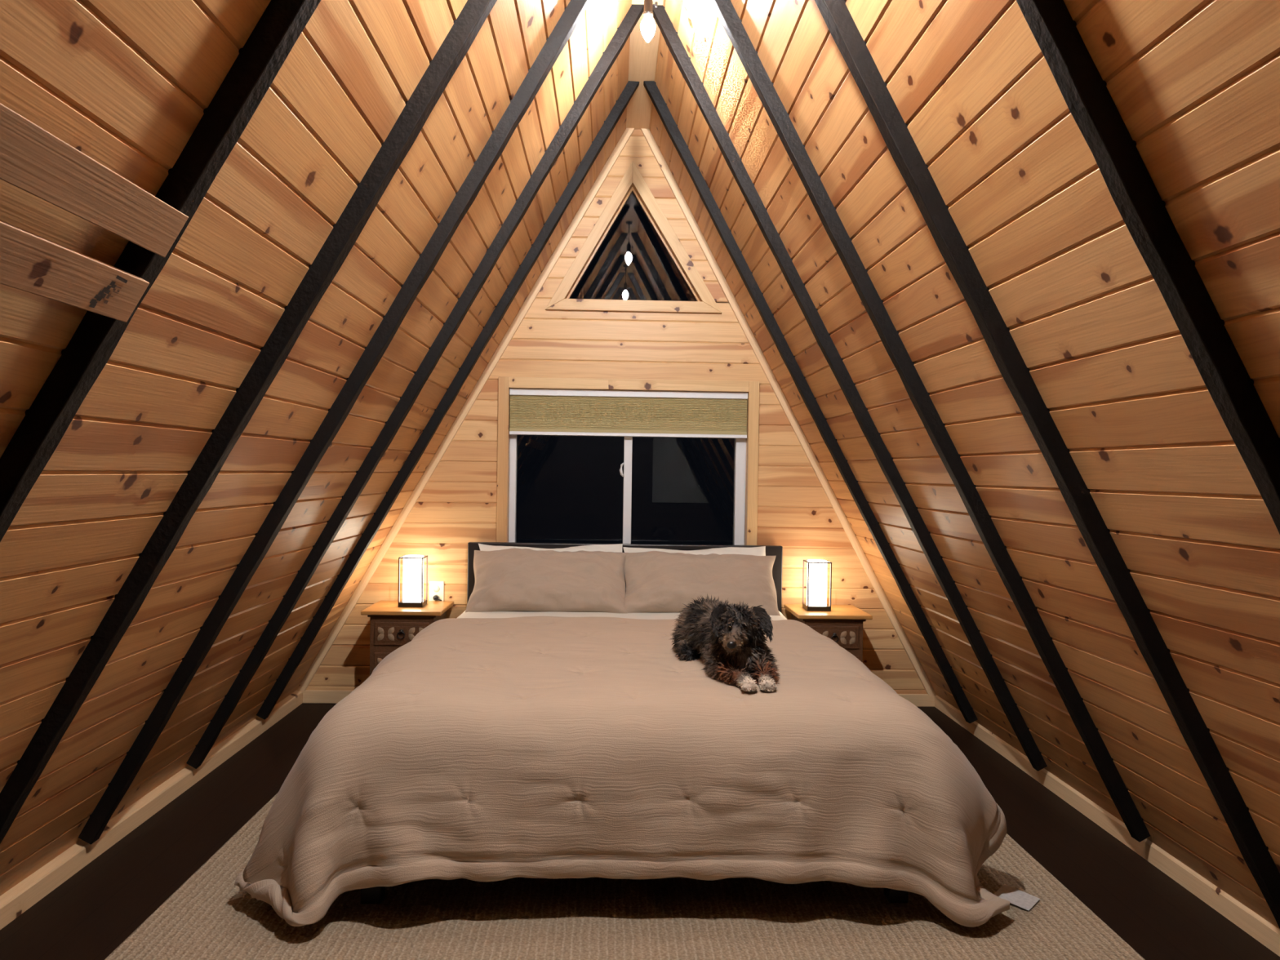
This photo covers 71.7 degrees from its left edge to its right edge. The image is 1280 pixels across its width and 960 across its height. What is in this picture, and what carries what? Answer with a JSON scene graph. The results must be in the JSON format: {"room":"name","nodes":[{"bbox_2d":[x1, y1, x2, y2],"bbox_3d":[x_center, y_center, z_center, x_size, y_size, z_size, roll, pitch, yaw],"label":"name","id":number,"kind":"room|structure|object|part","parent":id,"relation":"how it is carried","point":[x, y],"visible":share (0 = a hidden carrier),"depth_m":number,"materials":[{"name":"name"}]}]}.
{"room":"attic bedroom","nodes":[
{"label":"attic bedroom","id":0,"kind":"room"},
{"bbox_2d":[0,0,631,896],"bbox_3d":[-0.784,-0.359,1.144,1.720,2.981,6.745,1,0,-2],"label":"wall","id":1,"kind":"structure","parent":0,"point":[126,84],"depth_m":1.85,"materials":[{"name":"brown wood"}]},
{"bbox_2d":[0,690,302,929],"bbox_3d":[-1.587,1.091,1.055,0.085,0.066,6.595,1,0,-2],"label":"baseboard","id":2,"kind":"structure","parent":1,"relation":"attached to","point":[22,896],"depth_m":2.77,"materials":[{"name":"brown wood"}]},
{"bbox_2d":[0,0,320,542],"bbox_3d":[-0.746,-0.327,1.331,1.613,2.788,0.043,1,0,-2],"label":"rafter","id":3,"kind":"object","parent":1,"relation":"attached to","point":[258,63],"visible":0.88,"depth_m":1.31,"materials":[{"name":"black wood"}]},
{"bbox_2d":[0,219,149,322],"bbox_3d":[-0.724,-0.259,0.494,0.046,0.066,1.640,1,0,-2],"label":"board","id":4,"kind":"object","parent":3,"relation":"attached to","point":[32,263],"visible":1,"depth_m":1.13,"materials":[{"name":"brown wood"}]},
{"bbox_2d":[0,102,188,257],"bbox_3d":[-0.667,-0.356,0.495,0.048,0.068,1.640,1,0,-2],"label":"board","id":5,"kind":"object","parent":3,"relation":"attached to","point":[33,160],"visible":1,"depth_m":1.07,"materials":[{"name":"brown wood"}]},
{"bbox_2d":[0,0,497,844],"bbox_3d":[-0.767,-0.332,1.944,1.613,2.788,0.044,1,0,-2],"label":"rafter","id":6,"kind":"object","parent":1,"relation":"attached to","point":[200,478],"visible":1,"depth_m":1.92,"materials":[{"name":"black wood"}]},
{"bbox_2d":[78,0,591,844],"bbox_3d":[-0.787,-0.338,2.571,1.613,2.789,0.044,1,0,-2],"label":"rafter","id":7,"kind":"object","parent":1,"relation":"attached to","point":[467,193],"visible":1,"depth_m":2.55,"materials":[{"name":"black wood"}]},
{"bbox_2d":[186,4,644,768],"bbox_3d":[-0.810,-0.344,3.217,1.612,2.788,0.044,1,0,-2],"label":"rafter","id":8,"kind":"object","parent":1,"relation":"attached to","point":[614,48],"visible":0.99,"depth_m":3.20,"materials":[{"name":"black wood"}]},
{"bbox_2d":[256,80,639,719],"bbox_3d":[-0.830,-0.350,3.847,1.614,2.788,0.044,1,0,-2],"label":"rafter","id":9,"kind":"object","parent":1,"relation":"attached to","point":[317,620],"visible":1,"depth_m":3.83,"materials":[{"name":"black wood"}]},
{"bbox_2d":[626,0,663,129],"bbox_3d":[0.099,-1.751,1.085,0.120,0.092,6.595,1,0,-2],"label":"trim","id":10,"kind":"structure","parent":1,"relation":"attached to","point":[642,54],"depth_m":3.73,"materials":[{"name":"brown wood"}]},
{"bbox_2d":[640,0,657,42],"bbox_3d":[0.028,-1.575,2.888,0.049,0.293,0.048,1,1,39],"label":"pendant bulb","id":11,"kind":"object","parent":1,"relation":"hanging from","point":[647,24],"visible":1,"depth_m":2.88,"materials":[{"name":"white glass"}]},
{"bbox_3d":[0.026,-1.472,2.889,0.049,0.087,0.047,1,0,-2],"label":"bulb","id":12,"kind":"part","parent":11,"relation":"part of","materials":[{"name":"white glass"}]},
{"bbox_2d":[643,0,657,17],"bbox_3d":[0.034,-1.546,2.889,0.047,0.066,0.033,1,0,-2],"label":"socket","id":13,"kind":"object","parent":11,"relation":"attached to","point":[648,4],"depth_m":2.88,"materials":[{"name":"brown metal"}]},
{"bbox_2d":[306,128,927,693],"bbox_3d":[-0.082,-0.361,4.452,3.240,2.954,0.120,1,0,-2],"label":"wall","id":14,"kind":"structure","parent":0,"point":[456,507],"depth_m":4.39,"materials":[{"name":"brown wood"}]},
{"bbox_2d":[428,581,444,600],"bbox_3d":[-1.004,0.558,4.365,0.074,0.120,0.009,1,0,-2],"label":"wall outlet","id":15,"kind":"object","parent":14,"relation":"attached to","point":[436,588],"visible":0.84,"depth_m":4.36,"materials":[{"name":"beige plastic"}]},
{"bbox_2d":[433,585,439,591],"bbox_3d":[-1.003,0.536,4.362,0.033,0.033,0.003,1,0,-2],"label":"socket","id":16,"kind":"object","parent":15,"relation":"attached to","point":[436,588],"depth_m":4.36,"materials":[{"name":"beige plastic"}]},
{"bbox_2d":[432,595,441,600],"bbox_3d":[-0.994,0.622,4.345,0.046,0.112,0.042,1,0,-2],"label":"plug","id":17,"kind":"object","parent":15,"relation":"attached to","point":[435,597],"visible":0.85,"depth_m":4.34,"materials":[{"name":"black plastic"}]},
{"bbox_2d":[296,128,634,693],"bbox_3d":[-0.858,-0.347,4.358,1.623,2.800,0.016,1,0,-2],"label":"trim","id":18,"kind":"structure","parent":14,"relation":"attached to","point":[628,132],"depth_m":4.35,"materials":[{"name":"brown wood"}]},
{"bbox_2d":[302,689,934,706],"bbox_3d":[-0.087,1.085,4.397,3.136,0.062,0.015,1,0,-2],"label":"baseboard","id":19,"kind":"structure","parent":14,"relation":"attached to","point":[322,696],"depth_m":4.34,"materials":[{"name":"brown wood"}]},
{"bbox_2d":[496,377,759,545],"bbox_3d":[-0.060,-0.017,4.436,1.292,0.967,0.140,1,0,-2],"label":"window","id":20,"kind":"structure","parent":14,"relation":"in","point":[563,489],"depth_m":4.47,"materials":[{"name":"brown wood"}]},
{"bbox_3d":[-0.352,-0.022,4.468,0.542,0.788,0.004,1,0,-2],"label":"glass","id":21,"kind":"part","parent":20,"relation":"part of","materials":[{"name":"black glass"}]},
{"bbox_3d":[-0.062,-0.016,4.476,1.190,0.869,0.060,1,0,-2],"label":"frame","id":22,"kind":"part","parent":20,"relation":"part of","materials":[{"name":"white plastic"}]},
{"bbox_3d":[-0.062,-0.016,4.463,0.041,0.803,0.046,1,0,-2],"label":"meeting rail","id":23,"kind":"part","parent":20,"relation":"part of","materials":[{"name":"white plastic"}]},
{"bbox_2d":[509,387,747,438],"bbox_3d":[-0.055,-0.332,4.417,1.184,0.228,0.040,1,0,-2],"label":"window blind","id":24,"kind":"object","parent":20,"relation":"attached to","point":[533,411],"visible":1,"depth_m":4.40,"materials":[{"name":"green"}]},
{"bbox_3d":[-0.057,-0.226,4.418,1.182,0.016,0.038,1,0,-2],"label":"rail","id":25,"kind":"part","parent":24,"relation":"part of","materials":[{"name":"white"}]},
{"bbox_3d":[0.219,-0.014,4.487,0.526,0.788,0.004,1,0,-2],"label":"glass","id":26,"kind":"part","parent":20,"relation":"part of","materials":[{"name":"black glass"}]},
{"bbox_2d":[545,161,721,313],"bbox_3d":[-0.026,-1.204,4.418,0.873,0.740,0.098,1,0,-2],"label":"window","id":27,"kind":"structure","parent":14,"relation":"in","point":[632,268],"depth_m":4.44,"materials":[{"name":"brown wood"}]},
{"bbox_3d":[-0.250,-1.208,4.370,0.421,0.739,0.017,1,0,-2],"label":"casing","id":28,"kind":"part","parent":27,"relation":"part of","materials":[{"name":"brown wood"}]},
{"bbox_3d":[-0.029,-1.179,4.456,0.682,0.578,0.021,1,0,-2],"label":"glass","id":29,"kind":"part","parent":27,"relation":"part of","materials":[{"name":"black glass"}]},
{"bbox_3d":[-0.029,-0.862,4.380,0.872,0.055,0.017,1,0,-2],"label":"casing","id":30,"kind":"part","parent":27,"relation":"part of","materials":[{"name":"brown wood"}]},
{"bbox_3d":[0.185,-1.202,4.384,0.454,0.739,0.017,1,0,-2],"label":"casing","id":31,"kind":"part","parent":27,"relation":"part of","materials":[{"name":"brown wood"}]},
{"bbox_2d":[640,128,936,696],"bbox_3d":[0.747,-0.325,4.412,1.527,2.799,0.016,1,0,-2],"label":"trim","id":32,"kind":"structure","parent":14,"relation":"attached to","point":[646,132],"depth_m":4.40,"materials":[{"name":"brown wood"}]},
{"bbox_2d":[0,702,1279,959],"bbox_3d":[0.007,1.186,1.159,3.440,0.080,6.695,1,0,-2],"label":"floor","id":33,"kind":"structure","parent":0,"point":[88,916],"depth_m":2.60,"materials":[{"name":"brown wood"}]},
{"bbox_2d":[360,600,453,675],"bbox_3d":[-1.092,0.849,4.177,0.362,0.510,0.337,1,0,-2],"label":"nightstand","id":34,"kind":"object","parent":33,"relation":"on","point":[392,627],"visible":0.3,"depth_m":4.03,"materials":[{"name":"brown wood"}]},
{"bbox_3d":[-1.087,0.840,4.033,0.246,0.105,0.008,1,0,-2],"label":"drawer","id":35,"kind":"part","parent":34,"relation":"part of","materials":[{"name":"brown wood"}]},
{"bbox_3d":[-1.084,0.700,4.019,0.036,0.044,0.012,1,0,-2],"label":"ring pull","id":36,"kind":"part","parent":34,"relation":"part of","materials":[{"name":"brown metal"}]},
{"bbox_3d":[-1.084,0.700,4.026,0.210,0.069,0.003,1,0,-2],"label":"relief panel","id":37,"kind":"part","parent":34,"relation":"part of","materials":[{"name":"brown wood"}]},
{"bbox_3d":[-1.085,0.700,4.032,0.246,0.105,0.008,1,0,-2],"label":"drawer","id":38,"kind":"part","parent":34,"relation":"part of","materials":[{"name":"brown wood"}]},
{"bbox_2d":[398,555,427,607],"bbox_3d":[-1.073,0.476,4.186,0.113,0.235,0.113,1,0,-2],"label":"table lamp","id":39,"kind":"object","parent":34,"relation":"on","point":[413,565],"visible":1,"depth_m":4.14,"materials":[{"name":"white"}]},
{"bbox_3d":[-1.124,0.466,4.130,0.005,0.210,0.005,1,0,-2],"label":"post","id":40,"kind":"part","parent":39,"relation":"part of","materials":[{"name":"brown wood"}]},
{"bbox_3d":[-1.071,0.364,4.185,0.113,0.005,0.113,1,0,-2],"label":"rail","id":41,"kind":"part","parent":39,"relation":"part of","materials":[{"name":"brown wood"}]},
{"bbox_3d":[-1.072,0.465,4.186,0.089,0.212,0.089,1,0,-2],"label":"lamp shade","id":42,"kind":"part","parent":39,"relation":"part of","materials":[{"name":"white"}]},
{"bbox_3d":[-1.017,0.468,4.134,0.005,0.210,0.005,1,0,-2],"label":"post","id":43,"kind":"part","parent":39,"relation":"part of","materials":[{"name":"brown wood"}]},
{"bbox_3d":[-1.020,0.467,4.242,0.005,0.210,0.005,1,0,-2],"label":"post","id":44,"kind":"part","parent":39,"relation":"part of","materials":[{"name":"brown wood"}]},
{"bbox_2d":[104,792,1145,959],"bbox_3d":[-0.029,1.128,2.436,2.450,0.010,3.050,1,0,-2],"label":"area rug","id":45,"kind":"object","parent":33,"relation":"on","point":[208,917],"visible":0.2,"depth_m":2.24,"materials":[{"name":"beige carpet"}]},
{"bbox_2d":[360,542,908,903],"bbox_3d":[-0.041,0.725,3.356,1.540,0.802,2.047,1,0,-2],"label":"frame","id":46,"kind":"object","parent":45,"relation":"on","point":[375,895],"visible":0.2,"depth_m":4.32,"materials":[{"name":"black wood"}]},
{"bbox_3d":[-0.708,1.044,2.348,0.052,0.138,0.052,1,0,-2],"label":"leg","id":47,"kind":"part","parent":46,"relation":"part of","materials":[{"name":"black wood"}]},
{"bbox_3d":[-0.073,0.636,4.354,1.540,0.642,0.047,1,0,-2],"label":"headboard","id":48,"kind":"part","parent":46,"relation":"part of","materials":[{"name":"black wood"}]},
{"bbox_3d":[0.693,1.064,2.395,0.052,0.138,0.052,1,0,-2],"label":"leg","id":49,"kind":"part","parent":46,"relation":"part of","materials":[{"name":"black wood"}]},
{"bbox_3d":[-0.050,0.747,3.333,1.478,0.234,1.985,1,0,-2],"label":"mattress","id":50,"kind":"object","parent":46,"relation":"on","visible":0},
{"bbox_2d":[457,610,786,620],"bbox_3d":[-0.070,0.738,3.907,1.571,0.270,0.800,1,0,-2],"label":"sheet","id":51,"kind":"object","parent":50,"relation":"on","point":[655,615],"visible":0.16,"depth_m":3.96,"materials":[{"name":"beige fabric"}]},
{"bbox_2d":[465,547,627,613],"bbox_3d":[-0.422,0.468,4.129,0.742,0.285,0.273,1,0,-2],"label":"sham pillow","id":52,"kind":"object","parent":51,"relation":"on","point":[508,580],"visible":0.98,"depth_m":4.06,"materials":[{"name":"beige fabric"}]},
{"bbox_2d":[478,543,622,552],"bbox_3d":[-0.429,0.468,4.218,0.708,0.323,0.185,1,0,-2],"label":"sleeping pillow","id":53,"kind":"object","parent":51,"relation":"on","point":[604,548],"visible":0.16,"depth_m":4.29,"materials":[{"name":"beige fabric"}]},
{"bbox_2d":[622,546,765,555],"bbox_3d":[0.271,0.483,4.240,0.708,0.327,0.184,1,0,-2],"label":"sleeping pillow","id":54,"kind":"object","parent":51,"relation":"on","point":[757,551],"visible":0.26,"depth_m":4.30,"materials":[{"name":"beige fabric"}]},
{"bbox_2d":[623,551,780,615],"bbox_3d":[0.281,0.483,4.155,0.756,0.280,0.275,1,0,-2],"label":"sham pillow","id":55,"kind":"object","parent":51,"relation":"on","point":[656,581],"visible":0.86,"depth_m":4.09,"materials":[{"name":"beige fabric"}]},
{"bbox_2d":[234,616,1039,927],"bbox_3d":[0.000,0.841,2.909,2.155,0.550,1.551,1,0,-2],"label":"comforter","id":56,"kind":"object","parent":50,"relation":"on","point":[477,749],"visible":0.92,"depth_m":2.27,"materials":[{"name":"beige fabric"}]},
{"bbox_2d":[668,593,779,692],"bbox_3d":[0.259,0.478,2.797,0.314,0.226,0.721,1,0,-2],"label":"dog","id":57,"kind":"object","parent":56,"relation":"on","point":[731,640],"visible":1,"depth_m":2.60},
{"bbox_2d":[784,604,872,662],"bbox_3d":[0.891,0.877,4.244,0.346,0.510,0.337,1,0,-2],"label":"nightstand","id":58,"kind":"object","parent":33,"relation":"on","point":[843,624],"visible":0.16,"depth_m":4.10,"materials":[{"name":"brown wood"}]},
{"bbox_2d":[802,559,831,611],"bbox_3d":[0.849,0.503,4.250,0.113,0.235,0.113,1,0,-2],"label":"table lamp","id":59,"kind":"object","parent":58,"relation":"on","point":[816,588],"visible":1,"depth_m":4.21,"materials":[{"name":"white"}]},
{"bbox_3d":[0.794,0.493,4.302,0.005,0.210,0.005,1,0,-2],"label":"post","id":60,"kind":"part","parent":59,"relation":"part of","materials":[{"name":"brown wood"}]},
{"bbox_3d":[0.797,0.494,4.195,0.005,0.210,0.005,1,0,-2],"label":"post","id":61,"kind":"part","parent":59,"relation":"part of","materials":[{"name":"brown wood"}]},
{"bbox_3d":[0.849,0.492,4.250,0.089,0.212,0.089,1,0,-2],"label":"lamp shade","id":62,"kind":"part","parent":59,"relation":"part of","materials":[{"name":"white"}]},
{"bbox_3d":[0.851,0.392,4.250,0.113,0.005,0.113,1,0,-2],"label":"rail","id":63,"kind":"part","parent":59,"relation":"part of","materials":[{"name":"brown wood"}]},
{"bbox_3d":[0.905,0.495,4.198,0.005,0.210,0.005,1,0,-2],"label":"post","id":64,"kind":"part","parent":59,"relation":"part of","materials":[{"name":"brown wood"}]},
{"bbox_3d":[0.898,0.728,4.098,0.230,0.105,0.008,1,0,-2],"label":"drawer","id":65,"kind":"part","parent":58,"relation":"part of","materials":[{"name":"brown wood"}]},
{"bbox_3d":[0.898,0.728,4.085,0.036,0.044,0.012,1,0,-2],"label":"ring pull","id":66,"kind":"part","parent":58,"relation":"part of","materials":[{"name":"brown metal"}]},
{"bbox_3d":[0.898,0.728,4.093,0.194,0.069,0.003,1,0,-2],"label":"relief panel","id":67,"kind":"part","parent":58,"relation":"part of","materials":[{"name":"brown wood"}]},
{"bbox_2d":[648,0,1279,928],"bbox_3d":[0.890,-0.334,1.200,1.621,2.980,6.745,1,0,-2],"label":"wall","id":68,"kind":"structure","parent":0,"point":[1195,84],"depth_m":1.93,"materials":[{"name":"brown wood"}]},
{"bbox_2d":[643,80,977,723],"bbox_3d":[0.755,-0.327,3.893,1.520,2.788,0.044,1,0,-2],"label":"rafter","id":69,"kind":"object","parent":68,"relation":"attached to","point":[661,107],"visible":1,"depth_m":3.88,"materials":[{"name":"black wood"}]},
{"bbox_2d":[653,4,1047,771],"bbox_3d":[0.776,-0.322,3.270,1.518,2.787,0.044,1,0,-2],"label":"rafter","id":70,"kind":"object","parent":68,"relation":"attached to","point":[672,39],"visible":0.98,"depth_m":3.25,"materials":[{"name":"black wood"}]},
{"bbox_2d":[710,0,1150,842],"bbox_3d":[0.797,-0.316,2.641,1.519,2.787,0.044,1,0,-2],"label":"rafter","id":71,"kind":"object","parent":68,"relation":"attached to","point":[725,11],"visible":1,"depth_m":2.63,"materials":[{"name":"black wood"}]},
{"bbox_2d":[814,0,1279,928],"bbox_3d":[0.817,-0.310,2.015,1.520,2.787,0.044,1,0,-2],"label":"rafter","id":72,"kind":"object","parent":68,"relation":"attached to","point":[895,132],"visible":1,"depth_m":2.01,"materials":[{"name":"black wood"}]},
{"bbox_2d":[934,694,1279,956],"bbox_3d":[1.619,1.136,1.163,0.059,0.066,6.595,1,0,-2],"label":"baseboard","id":73,"kind":"structure","parent":68,"relation":"attached to","point":[1239,914],"depth_m":2.71,"materials":[{"name":"brown wood"}]},
{"bbox_2d":[1016,0,1279,534],"bbox_3d":[0.839,-0.304,1.381,1.520,2.788,0.044,1,0,-2],"label":"rafter","id":74,"kind":"object","parent":68,"relation":"attached to","point":[1131,188],"visible":1,"depth_m":1.36,"materials":[{"name":"black wood"}]}
]}

